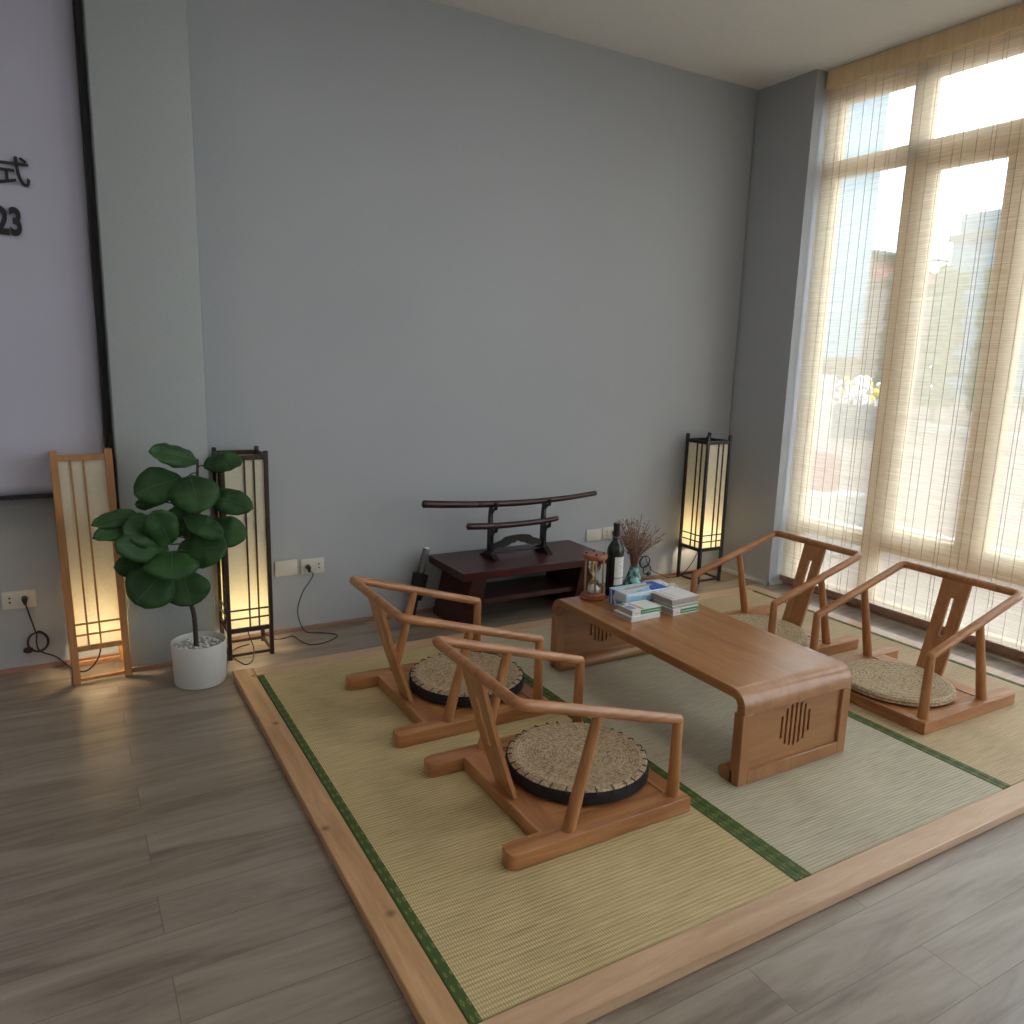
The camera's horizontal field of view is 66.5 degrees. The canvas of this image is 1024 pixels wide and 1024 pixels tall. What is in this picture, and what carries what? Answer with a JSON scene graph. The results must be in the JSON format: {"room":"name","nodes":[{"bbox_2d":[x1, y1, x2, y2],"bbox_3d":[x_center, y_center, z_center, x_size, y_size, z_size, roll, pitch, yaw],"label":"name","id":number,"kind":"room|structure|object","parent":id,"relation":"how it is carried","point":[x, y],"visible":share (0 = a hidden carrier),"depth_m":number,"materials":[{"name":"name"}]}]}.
{"room":"tea room","nodes":[
{"label":"tea room","id":0,"kind":"room"},
{"bbox_2d":[81,0,215,666],"bbox_3d":[-1.674,-0.915,3.632,0.394,3.355,0.245,-5,13,-30],"label":"wall pillar","id":1,"kind":"structure","parent":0,"point":[136,51],"depth_m":3.47,"materials":[{"name":"grey paint"}]},
{"bbox_2d":[0,0,107,500],"bbox_3d":[-2.768,-1.159,2.928,2.109,2.350,0.025,-5,13,-30],"label":"projection screen","id":2,"kind":"object","parent":1,"relation":"attached to","point":[52,394],"visible":0.98,"depth_m":3.38,"materials":[{"name":"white fabric"}]},
{"bbox_2d":[0,0,756,669],"bbox_3d":[-2.017,-0.936,3.689,8.230,3.355,0.240,-5,13,-30],"label":"wall","id":3,"kind":"structure","parent":0,"point":[446,253],"depth_m":4.42,"materials":[{"name":"grey paint"}]},
{"bbox_2d":[1,589,36,609],"bbox_3d":[-2.308,0.409,3.659,0.135,0.086,0.012,-5,13,-30],"label":"wall socket","id":4,"kind":"object","parent":3,"relation":"attached to","point":[10,599],"visible":1,"depth_m":3.65,"materials":[{"name":"beige plastic"}]},
{"bbox_2d":[5,595,14,605],"bbox_3d":[-2.338,0.412,3.637,0.036,0.052,0.003,-5,13,-30],"label":"outlet","id":5,"kind":"object","parent":4,"relation":"attached to","point":[9,599],"depth_m":3.64,"materials":[{"name":"beige plastic"}]},
{"bbox_2d":[20,593,29,604],"bbox_3d":[-2.286,0.408,3.666,0.036,0.052,0.003,-5,13,-30],"label":"outlet","id":6,"kind":"object","parent":4,"relation":"attached to","point":[21,594],"depth_m":3.67,"materials":[{"name":"beige plastic"}]},
{"bbox_2d":[21,596,100,671],"bbox_3d":[-2.127,0.573,3.694,0.351,0.361,0.071,1,11,-1],"label":"power cord","id":7,"kind":"object","parent":4,"relation":"hanging from","point":[27,650],"visible":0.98,"depth_m":3.70,"materials":[{"name":"black plastic"}]},
{"bbox_2d":[23,647,33,653],"bbox_3d":[-2.282,0.652,3.687,0.042,0.033,0.022,-5,13,-30],"label":"switch","id":8,"kind":"object","parent":7,"relation":"attached to","point":[27,650],"depth_m":3.68,"materials":[{"name":"black plastic"}]},
{"bbox_2d":[274,559,296,576],"bbox_3d":[-1.234,0.306,4.268,0.122,0.086,0.010,-5,13,-30],"label":"blank wall plate","id":9,"kind":"object","parent":3,"relation":"attached to","point":[286,567],"visible":1,"depth_m":4.26,"materials":[{"name":"beige plastic"}]},
{"bbox_2d":[301,557,323,574],"bbox_3d":[-1.107,0.300,4.339,0.130,0.086,0.012,-5,13,-30],"label":"wall socket","id":10,"kind":"object","parent":3,"relation":"attached to","point":[317,564],"visible":1,"depth_m":4.34,"materials":[{"name":"beige plastic"}]},
{"bbox_2d":[232,565,337,664],"bbox_3d":[-1.219,0.519,4.126,0.286,0.382,0.579,12,15,42],"label":"power cord","id":11,"kind":"object","parent":10,"relation":"attached to","point":[308,567],"visible":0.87,"depth_m":4.26,"materials":[{"name":"black plastic"}]},
{"bbox_2d":[304,562,310,571],"bbox_3d":[-1.129,0.303,4.322,0.036,0.052,0.003,-5,13,-30],"label":"outlet","id":12,"kind":"object","parent":10,"relation":"attached to","point":[305,563],"depth_m":4.32,"materials":[{"name":"beige plastic"}]},
{"bbox_2d":[316,561,321,569],"bbox_3d":[-1.076,0.298,4.353,0.036,0.052,0.003,-5,13,-30],"label":"outlet","id":13,"kind":"object","parent":10,"relation":"attached to","point":[318,563],"depth_m":4.35,"materials":[{"name":"beige plastic"}]},
{"bbox_2d":[0,567,717,674],"bbox_3d":[-1.939,0.741,3.816,8.245,0.022,0.239,-5,13,-30],"label":"baseboard","id":14,"kind":"structure","parent":3,"relation":"attached to","point":[342,622],"depth_m":4.24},
{"bbox_2d":[586,528,601,541],"bbox_3d":[0.554,0.155,5.283,0.125,0.080,0.010,-5,13,-30],"label":"blank wall plate","id":15,"kind":"object","parent":3,"relation":"attached to","point":[592,534],"visible":1,"depth_m":5.28,"materials":[{"name":"beige plastic"}]},
{"bbox_2d":[602,527,613,539],"bbox_3d":[0.669,0.143,5.347,0.128,0.082,0.012,-5,13,-30],"label":"wall socket","id":16,"kind":"object","parent":3,"relation":"attached to","point":[606,531],"visible":0.66,"depth_m":5.33,"materials":[{"name":"beige plastic"}]},
{"bbox_2d":[612,532,697,577],"bbox_3d":[1.003,0.303,5.520,0.703,0.390,0.084,-3,12,-21],"label":"power cord","id":17,"kind":"object","parent":16,"relation":"attached to","point":[648,573],"visible":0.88,"depth_m":5.53,"materials":[{"name":"black plastic"}]},
{"bbox_2d":[0,569,1023,1023],"bbox_3d":[0.252,1.541,0.418,8.580,0.100,8.950,-5,13,-30],"label":"floor","id":18,"kind":"structure","parent":0,"point":[160,863],"depth_m":2.24,"materials":[{"name":"grey laminate"}]},
{"bbox_2d":[49,448,131,685],"bbox_3d":[-1.959,0.235,3.631,0.242,1.080,0.242,-6,14,-31],"label":"floor lamp","id":19,"kind":"object","parent":18,"relation":"on","point":[83,485],"visible":0.94,"depth_m":3.52,"materials":[{"name":"beige paper"}]},
{"bbox_2d":[91,443,253,689],"bbox_3d":[-1.497,0.258,3.466,0.638,1.128,0.332,-8,15,-41],"label":"potted plant","id":20,"kind":"object","parent":18,"relation":"on","point":[156,576],"visible":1,"depth_m":3.43,"materials":[{"name":"green plant"}]},
{"bbox_2d":[211,446,273,660],"bbox_3d":[-1.363,0.203,3.966,0.226,1.050,0.226,-5,13,-30],"label":"floor lamp","id":21,"kind":"object","parent":18,"relation":"on","point":[244,574],"visible":0.87,"depth_m":3.90,"materials":[{"name":"beige paper"}]},
{"bbox_2d":[409,547,429,615],"bbox_3d":[-0.547,0.421,4.594,0.154,0.421,0.105,-5,13,-30],"label":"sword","id":22,"kind":"object","parent":18,"relation":"on","point":[419,579],"visible":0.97,"depth_m":4.57,"materials":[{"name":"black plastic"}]},
{"bbox_2d":[429,540,606,623],"bbox_3d":[0.048,0.440,4.738,1.004,0.365,0.467,-5,13,-30],"label":"cabinet","id":23,"kind":"object","parent":18,"relation":"on","point":[467,573],"visible":0.76,"depth_m":4.63,"materials":[{"name":"red wood"}]},
{"bbox_2d":[480,499,552,561],"bbox_3d":[0.031,0.090,4.677,0.400,0.344,0.185,-5,13,-30],"label":"rack","id":24,"kind":"object","parent":23,"relation":"on","point":[527,538],"visible":0.95,"depth_m":4.67,"materials":[{"name":"black paint"}]},
{"bbox_2d":[421,491,596,507],"bbox_3d":[0.016,-0.070,4.586,1.179,0.074,0.037,-5,13,-30],"label":"katana","id":25,"kind":"object","parent":24,"relation":"on","point":[426,503],"visible":0.98,"depth_m":4.53,"materials":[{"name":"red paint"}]},
{"bbox_2d":[466,516,558,529],"bbox_3d":[0.012,0.066,4.603,0.624,0.051,0.035,-5,13,-30],"label":"sword","id":26,"kind":"object","parent":24,"relation":"on","point":[470,526],"visible":1,"depth_m":4.57,"materials":[{"name":"red paint"}]},
{"bbox_2d":[483,574,573,603],"bbox_3d":[0.025,0.469,4.782,0.652,0.030,0.290,-5,13,-30],"label":"shelf","id":27,"kind":"object","parent":23,"relation":"attached to","point":[497,591],"depth_m":4.77,"materials":[{"name":"red wood"}]},
{"bbox_2d":[257,646,802,1023],"bbox_3d":[-0.163,0.945,3.003,1.114,0.034,2.216,-5,13,-30],"label":"mat","id":28,"kind":"object","parent":18,"relation":"on","point":[499,939],"visible":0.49,"depth_m":2.36,"materials":[{"name":"beige wicker"}]},
{"bbox_2d":[345,576,549,747],"bbox_3d":[-0.293,0.570,3.421,0.704,0.532,0.656,-5,13,-30],"label":"chair","id":29,"kind":"object","parent":28,"relation":"on","point":[432,721],"visible":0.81,"depth_m":3.27,"materials":[{"name":"brown wood"}]},
{"bbox_2d":[409,651,523,706],"bbox_3d":[-0.203,0.742,3.516,0.520,0.058,0.518,-5,13,-30],"label":"seat cushion","id":30,"kind":"object","parent":29,"relation":"on","point":[431,678],"visible":0.66,"depth_m":3.46,"materials":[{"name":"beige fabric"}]},
{"bbox_2d":[424,636,690,870],"bbox_3d":[0.145,0.723,2.714,0.704,0.532,0.656,-5,13,-30],"label":"chair","id":31,"kind":"object","parent":28,"relation":"on","point":[553,829],"visible":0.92,"depth_m":2.56,"materials":[{"name":"brown wood"}]},
{"bbox_2d":[505,721,649,804],"bbox_3d":[0.233,0.893,2.820,0.520,0.058,0.518,-5,13,-30],"label":"seat cushion","id":32,"kind":"object","parent":31,"relation":"on","point":[543,760],"visible":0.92,"depth_m":2.75,"materials":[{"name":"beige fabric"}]},
{"bbox_2d":[232,585,1023,1023],"bbox_3d":[0.768,0.867,3.539,3.450,0.034,2.422,-5,13,-30],"label":"frame","id":33,"kind":"object","parent":18,"relation":"on","point":[583,1000],"visible":0.75,"depth_m":2.24,"materials":[{"name":"brown wood"}]},
{"bbox_2d":[676,432,731,583],"bbox_3d":[1.360,-0.030,5.548,0.222,1.045,0.222,-5,13,-30],"label":"floor lamp","id":34,"kind":"object","parent":18,"relation":"on","point":[707,460],"visible":0.93,"depth_m":5.47,"materials":[{"name":"beige paper"}]},
{"bbox_2d":[472,626,1006,878],"bbox_3d":[0.795,0.865,3.548,1.094,0.034,2.216,-5,13,-30],"label":"mat","id":35,"kind":"object","parent":18,"relation":"on","point":[813,817],"visible":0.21,"depth_m":2.92,"materials":[{"name":"beige wicker"}]},
{"bbox_2d":[550,592,851,786],"bbox_3d":[0.758,0.681,3.459,0.584,0.359,1.258,-5,13,-30],"label":"table","id":36,"kind":"object","parent":35,"relation":"on","point":[792,698],"visible":0.91,"depth_m":3.05,"materials":[{"name":"brown wood"}]},
{"bbox_2d":[580,550,607,601],"bbox_3d":[0.398,0.305,3.778,0.124,0.232,0.124,12,15,42],"label":"hourglass","id":37,"kind":"object","parent":36,"relation":"on","point":[593,593],"visible":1,"depth_m":3.75,"materials":[{"name":"brown wood"}]},
{"bbox_2d":[605,522,623,595],"bbox_3d":[0.505,0.231,3.824,0.082,0.365,0.083,-5,13,-30],"label":"wine bottle","id":38,"kind":"object","parent":36,"relation":"on","point":[615,550],"visible":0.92,"depth_m":3.79,"materials":[{"name":"black glass"}]},
{"bbox_2d":[623,566,641,584],"bbox_3d":[0.611,0.335,3.935,0.110,0.124,0.110,-5,13,-30],"label":"vase","id":39,"kind":"object","parent":36,"relation":"on","point":[633,575],"visible":0.68,"depth_m":3.90,"materials":[{"name":"teal ceramic"}]},
{"bbox_2d":[609,516,666,566],"bbox_3d":[0.606,0.161,3.905,0.253,0.307,0.202,-3,12,-24],"label":"dried flowers","id":40,"kind":"object","parent":39,"relation":"in","point":[633,546],"visible":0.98,"depth_m":3.89,"materials":[{"name":"brown plant"}]},
{"bbox_2d":[614,609,659,621],"bbox_3d":[0.567,0.462,3.559,0.168,0.020,0.129,-5,13,-31],"label":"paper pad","id":41,"kind":"object","parent":36,"relation":"on","point":[617,612],"visible":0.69,"depth_m":3.51,"materials":[{"name":"white paper"}]},
{"bbox_2d":[617,599,660,616],"bbox_3d":[0.580,0.437,3.563,0.168,0.026,0.110,-5,13,-31],"label":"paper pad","id":42,"kind":"object","parent":41,"relation":"on","point":[642,607],"visible":1,"depth_m":3.54,"materials":[{"name":"white paper"}]},
{"bbox_2d":[609,581,668,606],"bbox_3d":[0.607,0.398,3.736,0.267,0.079,0.129,-5,13,-31],"label":"tissue box","id":43,"kind":"object","parent":36,"relation":"on","point":[643,590],"visible":0.74,"depth_m":3.69,"materials":[{"name":"white cardboard"}]},
{"bbox_2d":[643,579,678,588],"bbox_3d":[0.750,0.376,3.906,0.111,0.063,0.202,-3,12,-21],"label":"packet","id":44,"kind":"object","parent":36,"relation":"on","point":[670,585],"visible":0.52,"depth_m":3.90,"materials":[{"name":"white paper"}]},
{"bbox_2d":[654,602,697,615],"bbox_3d":[0.768,0.443,3.660,0.160,0.028,0.132,-6,13,-32],"label":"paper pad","id":45,"kind":"object","parent":36,"relation":"on","point":[679,611],"visible":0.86,"depth_m":3.60,"materials":[{"name":"white paper"}]},
{"bbox_2d":[653,599,697,609],"bbox_3d":[0.767,0.420,3.666,0.164,0.014,0.132,-5,13,-32],"label":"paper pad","id":46,"kind":"object","parent":45,"relation":"on","point":[654,600],"visible":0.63,"depth_m":3.62,"materials":[{"name":"white paper"}]},
{"bbox_2d":[651,587,698,605],"bbox_3d":[0.766,0.397,3.674,0.173,0.028,0.143,-6,13,-32],"label":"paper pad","id":47,"kind":"object","parent":46,"relation":"on","point":[673,596],"visible":1,"depth_m":3.64,"materials":[{"name":"white paper"}]},
{"bbox_2d":[698,590,1023,787],"bbox_3d":[1.730,0.786,4.079,1.060,0.034,2.216,-5,13,-30],"label":"mat","id":48,"kind":"object","parent":18,"relation":"on","point":[990,745],"visible":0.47,"depth_m":3.37,"materials":[{"name":"beige wicker"}]},
{"bbox_2d":[690,531,861,655],"bbox_3d":[1.431,0.445,4.304,0.704,0.532,0.656,-5,13,-30],"label":"chair","id":49,"kind":"object","parent":48,"relation":"on","point":[798,599],"visible":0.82,"depth_m":4.38,"materials":[{"name":"brown wood"}]},
{"bbox_2d":[729,614,807,644],"bbox_3d":[1.350,0.649,4.259,0.492,0.038,0.492,-5,13,-30],"label":"seat cushion","id":50,"kind":"object","parent":49,"relation":"on","point":[787,630],"visible":0.41,"depth_m":4.28,"materials":[{"name":"beige wicker"}]},
{"bbox_2d":[809,561,1023,734],"bbox_3d":[1.867,0.585,3.658,0.704,0.532,0.656,-5,13,-30],"label":"chair","id":51,"kind":"object","parent":48,"relation":"on","point":[969,702],"visible":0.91,"depth_m":3.57,"materials":[{"name":"brown wood"}]},
{"bbox_2d":[845,659,956,706],"bbox_3d":[1.783,0.787,3.629,0.492,0.038,0.492,-5,13,-30],"label":"seat cushion","id":52,"kind":"object","parent":51,"relation":"on","point":[894,682],"visible":0.85,"depth_m":3.56,"materials":[{"name":"beige wicker"}]},
{"bbox_2d":[429,0,1023,90],"bbox_3d":[0.349,-1.847,-0.255,8.580,0.100,8.950,-5,13,-30],"label":"ceiling","id":53,"kind":"structure","parent":0,"point":[755,44],"depth_m":4.30,"materials":[{"name":"white paint"}]},
{"bbox_2d":[722,69,849,581],"bbox_3d":[1.829,-1.205,5.603,0.335,3.355,0.720,-5,13,-30],"label":"wall pillar","id":54,"kind":"structure","parent":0,"point":[791,115],"depth_m":5.34,"materials":[{"name":"grey paint"}]},
{"bbox_2d":[721,566,782,585],"bbox_3d":[1.762,0.459,5.773,0.167,0.022,0.492,-5,13,-30],"label":"baseboard","id":55,"kind":"structure","parent":54,"relation":"attached to","point":[722,568],"depth_m":5.63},
{"bbox_2d":[832,28,1023,94],"bbox_3d":[4.113,-0.392,1.840,0.160,3.355,8.230,-5,13,-30],"label":"wall","id":56,"kind":"structure","parent":0,"point":[980,45],"depth_m":4.41,"materials":[{"name":"white paint"}]},
{"bbox_2d":[783,574,1023,661],"bbox_3d":[3.990,1.227,2.118,0.015,0.065,8.230,-5,13,-30],"label":"trim","id":57,"kind":"structure","parent":56,"relation":"attached to","point":[791,584],"depth_m":4.77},
{"bbox_2d":[786,35,1023,648],"bbox_3d":[2.708,-0.870,4.260,0.240,3.200,2.550,-4,13,-27],"label":"window","id":58,"kind":"structure","parent":56,"relation":"in","point":[1001,377],"depth_m":4.57,"materials":[{"name":"white paint"}]},
{"bbox_2d":[779,2,1023,658],"bbox_3d":[2.470,-0.960,4.374,0.050,3.319,2.058,-5,13,-30],"label":"blind","id":59,"kind":"object","parent":58,"relation":"attached to","point":[1005,21],"visible":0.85,"depth_m":4.49,"materials":[{"name":"beige fabric"}]},
{"label":"outside","id":60,"kind":"structure","parent":0,"visible":0},
{"bbox_2d":[806,387,1023,642],"bbox_3d":[20.973,-6.163,43.593,71.020,0.200,72.000,-5,13,-30],"label":"ground","id":61,"kind":"structure","parent":60,"point":[926,462],"depth_m":10.55,"materials":[{"name":"white"}]},
{"bbox_2d":[814,375,836,451],"bbox_3d":[4.418,-1.133,11.180,0.200,1.620,0.200,-5,13,-30],"label":"gate post","id":62,"kind":"object","parent":61,"relation":"on","point":[828,390],"visible":0.4,"depth_m":11.04,"materials":[{"name":"stone"}]},
{"bbox_2d":[805,488,866,556],"bbox_3d":[3.016,0.080,7.536,0.500,0.580,0.510,-5,13,-30],"label":"planter box","id":63,"kind":"object","parent":61,"relation":"on","point":[824,507],"visible":0.38,"depth_m":7.30,"materials":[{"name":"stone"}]},
{"bbox_2d":[810,451,841,490],"bbox_3d":[3.002,-0.391,7.491,0.200,0.359,0.200,-5,13,-30],"label":"box","id":64,"kind":"object","parent":63,"relation":"on","point":[820,461],"visible":0.74,"depth_m":7.41,"materials":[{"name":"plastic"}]},
{"bbox_2d":[822,357,866,401],"bbox_3d":[9.136,-3.327,21.938,0.300,2.000,1.400,-5,13,-30],"label":"fence panel","id":65,"kind":"object","parent":61,"relation":"on","point":[855,372],"visible":0.21,"depth_m":21.55,"materials":[{"name":"white"}]},
{"bbox_2d":[831,375,880,439],"bbox_3d":[8.849,-2.763,20.187,1.861,1.558,1.928,-5,13,-30],"label":"flower bed","id":66,"kind":"object","parent":61,"relation":"on","point":[852,403],"visible":0.59,"depth_m":19.46,"materials":[{"name":"white plant"}]},
{"bbox_2d":[824,93,889,356],"bbox_3d":[7.371,-11.427,28.059,6.450,15.400,9.100,-5,13,-30],"label":"apartment block","id":67,"kind":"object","parent":61,"relation":"on","point":[839,288],"visible":0.02,"depth_m":25.75,"materials":[{"name":"stone"}]},
{"bbox_2d":[871,274,892,399],"bbox_3d":[13.415,-5.824,27.286,1.386,5.056,1.370,-5,13,-30],"label":"bush","id":68,"kind":"object","parent":61,"relation":"on","point":[881,335],"visible":0.06,"depth_m":27.23,"materials":[{"name":"green plant"}]},
{"bbox_2d":[860,249,949,405],"bbox_3d":[16.672,-9.028,37.566,5.200,7.521,6.100,-5,13,-30],"label":"house","id":69,"kind":"structure","parent":61,"relation":"on","point":[890,257],"depth_m":34.78,"materials":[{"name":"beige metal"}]},
{"bbox_2d":[914,264,970,421],"bbox_3d":[14.319,-5.586,25.973,1.321,5.152,1.315,1,11,-4],"label":"tree","id":70,"kind":"object","parent":61,"relation":"on","point":[947,307],"visible":0.91,"depth_m":25.68,"materials":[{"name":"green plant"}]},
{"bbox_2d":[908,422,1023,443],"bbox_3d":[13.034,-1.663,18.568,0.300,0.270,15.800,-5,13,-30],"label":"kerb","id":71,"kind":"object","parent":61,"relation":"on","point":[960,432],"depth_m":20.75,"materials":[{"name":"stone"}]},
{"bbox_2d":[962,266,992,411],"bbox_3d":[15.269,-5.247,24.809,1.402,4.995,1.300,8,13,29],"label":"bush","id":72,"kind":"object","parent":61,"relation":"on","point":[970,379],"visible":0.09,"depth_m":24.83,"materials":[{"name":"green plant"}]},
{"bbox_2d":[937,209,1023,400],"bbox_3d":[33.113,-13.134,48.617,6.400,12.200,9.400,-5,13,-30],"label":"tower block","id":73,"kind":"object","parent":61,"relation":"on","point":[973,222],"visible":0.33,"depth_m":49.36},
{"bbox_2d":[1018,395,1023,412],"bbox_3d":[16.408,-5.045,23.619,1.314,5.127,1.366,3,11,7],"label":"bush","id":74,"kind":"object","parent":61,"relation":"on","point":[1021,402],"visible":0.9,"depth_m":24.22,"materials":[{"name":"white plant"}]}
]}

